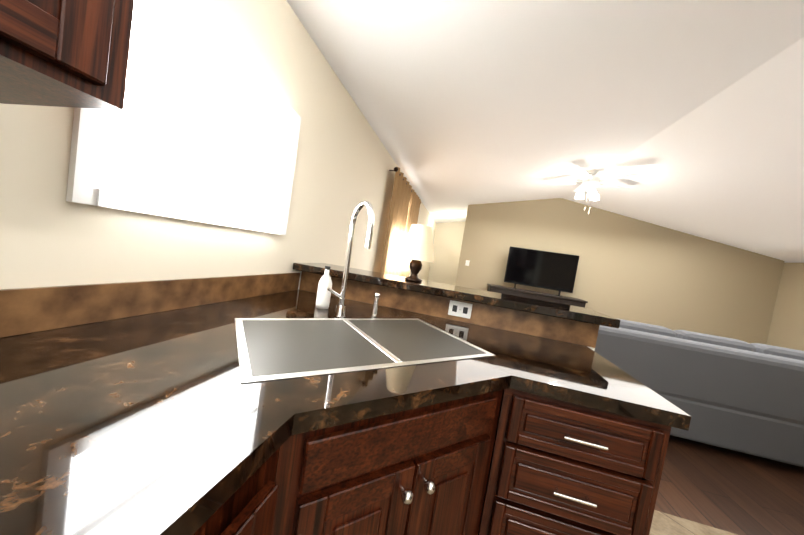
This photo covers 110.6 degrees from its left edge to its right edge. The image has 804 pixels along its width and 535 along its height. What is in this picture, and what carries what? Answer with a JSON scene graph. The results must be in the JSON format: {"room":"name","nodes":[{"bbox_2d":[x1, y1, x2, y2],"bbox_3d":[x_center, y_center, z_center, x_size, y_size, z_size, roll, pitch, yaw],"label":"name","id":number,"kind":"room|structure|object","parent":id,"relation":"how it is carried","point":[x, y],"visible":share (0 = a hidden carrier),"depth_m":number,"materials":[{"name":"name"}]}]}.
{"room":"kitchen","nodes":[
{"label":"kitchen","id":0,"kind":"room"},
{"bbox_2d":[0,0,436,288],"bbox_3d":[-0.599,-0.107,2.087,0.150,2.270,13.200,9,3,12],"label":"wall","id":1,"kind":"structure","parent":0,"point":[51,236],"depth_m":1.09,"materials":[{"name":"beige paint"}]},
{"bbox_2d":[0,0,133,109],"bbox_3d":[-0.679,-0.693,0.071,0.347,0.800,0.895,9,3,12],"label":"upper cabinet","id":2,"kind":"object","parent":1,"relation":"attached to","point":[66,53],"visible":1,"depth_m":0.41,"materials":[{"name":"brown wood"}]},
{"bbox_2d":[0,272,299,337],"bbox_3d":[-1.169,0.122,-0.779,0.012,0.104,5.050,9,3,12],"label":"backsplash","id":3,"kind":"structure","parent":1,"relation":"attached to","point":[28,310],"depth_m":0.80,"materials":[{"name":"stone"}]},
{"bbox_2d":[66,0,300,234],"bbox_3d":[-0.666,-0.472,1.062,0.029,0.620,0.830,9,3,12],"label":"kitchen window","id":4,"kind":"structure","parent":1,"relation":"in","point":[203,125],"depth_m":0.90,"materials":[{"name":"white glass"}]},
{"bbox_2d":[381,167,420,276],"bbox_3d":[-0.065,-0.075,3.916,0.123,2.110,1.748,9,3,12],"label":"curtain","id":5,"kind":"object","parent":1,"relation":"hanging from","point":[404,208],"visible":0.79,"depth_m":3.45,"materials":[{"name":"brown fabric"}]},
{"bbox_2d":[428,221,465,284],"bbox_3d":[1.335,-0.225,8.496,0.870,2.464,0.150,9,3,12],"label":"wall","id":6,"kind":"structure","parent":0,"point":[448,239],"depth_m":8.41,"materials":[{"name":"beige paint"}]},
{"bbox_2d":[286,0,803,262],"bbox_3d":[2.740,-0.936,1.395,6.720,0.857,13.700,9,3,12],"label":"ceiling","id":7,"kind":"structure","parent":0,"point":[690,113],"depth_m":2.13,"materials":[{"name":"white paint"}]},
{"bbox_2d":[548,169,637,209],"bbox_3d":[2.651,-1.054,3.956,1.081,0.610,1.033,9,3,12],"label":"ceiling fan","id":8,"kind":"object","parent":7,"relation":"hanging from","point":[590,181],"visible":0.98,"depth_m":3.89,"materials":[{"name":"white"}]},
{"bbox_2d":[455,198,784,343],"bbox_3d":[3.897,0.147,5.485,5.450,2.801,0.150,9,3,12],"label":"wall","id":9,"kind":"structure","parent":0,"point":[633,269],"depth_m":5.29,"materials":[{"name":"beige paint"}]},
{"bbox_2d":[649,510,737,534],"bbox_3d":[0.222,1.381,-1.590,3.840,0.060,6.720,9,3,12],"label":"floor","id":10,"kind":"structure","parent":0,"point":[662,523],"depth_m":1.50,"materials":[{"name":"beige tile"}]},
{"bbox_2d":[193,448,278,534],"bbox_3d":[-0.607,0.689,0.332,0.658,0.868,0.534,9,3,12],"label":"base cabinet","id":11,"kind":"object","parent":10,"relation":"on","point":[247,507],"visible":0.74,"depth_m":0.46,"materials":[{"name":"brown wood"}]},
{"bbox_2d":[271,390,502,534],"bbox_3d":[-0.280,0.702,1.077,1.137,0.868,1.058,9,3,12],"label":"base cabinet","id":12,"kind":"object","parent":10,"relation":"on","point":[421,471],"visible":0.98,"depth_m":0.65,"materials":[{"name":"brown wood"}]},
{"bbox_2d":[0,289,411,534],"bbox_3d":[-0.565,0.228,0.404,0.720,0.043,2.524,9,3,12],"label":"countertop","id":13,"kind":"structure","parent":12,"relation":"on","point":[187,421],"depth_m":0.47,"materials":[{"name":"stone"}]},
{"bbox_2d":[316,266,331,308],"bbox_3d":[-0.366,0.093,1.323,0.064,0.199,0.064,9,3,12],"label":"bottle","id":14,"kind":"object","parent":13,"relation":"on","point":[323,294],"visible":1,"depth_m":1.30,"materials":[{"name":"white plastic"}]},
{"bbox_2d":[327,201,379,317],"bbox_3d":[-0.196,-0.027,1.200,0.194,0.500,0.272,9,3,12],"label":"kitchen faucet","id":15,"kind":"object","parent":13,"relation":"on","point":[340,310],"visible":1,"depth_m":1.20,"materials":[{"name":"silver metal"}]},
{"bbox_2d":[304,312,690,431],"bbox_3d":[0.364,0.345,0.936,0.888,0.043,1.091,9,3,12],"label":"countertop","id":16,"kind":"structure","parent":12,"relation":"on","point":[427,360],"depth_m":0.83,"materials":[{"name":"stone"}]},
{"bbox_2d":[298,271,594,350],"bbox_3d":[0.109,0.651,1.618,1.648,1.034,0.118,9,3,12],"label":"wall","id":17,"kind":"structure","parent":10,"relation":"on","point":[592,348],"depth_m":1.71,"materials":[{"name":"white paint"}]},
{"bbox_2d":[299,271,599,347],"bbox_3d":[0.168,0.204,1.530,1.629,0.122,0.010,9,3,12],"label":"backsplash","id":18,"kind":"structure","parent":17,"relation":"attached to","point":[556,328],"depth_m":1.48,"materials":[{"name":"stone"}]},
{"bbox_2d":[448,300,472,318],"bbox_3d":[0.311,0.225,1.489,0.120,0.080,0.008,9,3,12],"label":"outlet","id":19,"kind":"object","parent":18,"relation":"attached to","point":[460,309],"visible":1,"depth_m":1.49,"materials":[{"name":"white plastic"}]},
{"bbox_2d":[293,263,619,327],"bbox_3d":[0.215,0.123,1.611,1.688,0.040,0.350,9,3,12],"label":"countertop","id":20,"kind":"structure","parent":17,"relation":"on","point":[559,310],"depth_m":1.46,"materials":[{"name":"stone"}]},
{"bbox_2d":[399,224,433,281],"bbox_3d":[0.091,-0.083,1.630,0.210,0.324,0.210,9,3,12],"label":"table lamp","id":21,"kind":"object","parent":20,"relation":"on","point":[417,248],"visible":1,"depth_m":1.56,"materials":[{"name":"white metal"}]},
{"bbox_2d":[478,388,670,534],"bbox_3d":[0.532,0.825,1.111,0.446,0.868,0.649,9,3,12],"label":"base cabinet","id":22,"kind":"object","parent":10,"relation":"on","point":[558,467],"visible":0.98,"depth_m":0.82,"materials":[{"name":"brown wood"}]},
{"bbox_2d":[654,435,803,534],"bbox_3d":[2.983,1.510,4.375,6.720,0.060,7.850,9,3,12],"label":"floor","id":23,"kind":"structure","parent":0,"point":[733,491],"depth_m":1.85,"materials":[{"name":"brown wood"}]},
{"bbox_2d":[487,284,587,307],"bbox_3d":[2.503,0.908,5.438,1.720,0.880,0.500,9,3,12],"label":"tv stand","id":24,"kind":"object","parent":23,"relation":"on","point":[566,300],"visible":0.29,"depth_m":5.22,"materials":[{"name":"black dark wood"}]},
{"bbox_2d":[504,246,578,296],"bbox_3d":[2.675,0.080,5.388,1.250,0.809,0.240,9,3,12],"label":"flat-screen tv","id":25,"kind":"object","parent":24,"relation":"on","point":[542,269],"visible":1,"depth_m":5.36,"materials":[{"name":"black plastic"}]},
{"bbox_2d":[595,318,803,466],"bbox_3d":[2.754,1.062,2.688,2.240,0.920,0.970,9,3,12],"label":"sofa","id":26,"kind":"object","parent":23,"relation":"on","point":[736,395],"visible":0.67,"depth_m":2.24,"materials":[{"name":"grey fabric"}]},
{"bbox_2d":[766,263,803,350],"bbox_3d":[6.005,0.989,2.452,0.150,2.073,5.200,9,3,12],"label":"wall","id":27,"kind":"structure","parent":0,"point":[786,329],"depth_m":4.63,"materials":[{"name":"beige paint"}]}
]}

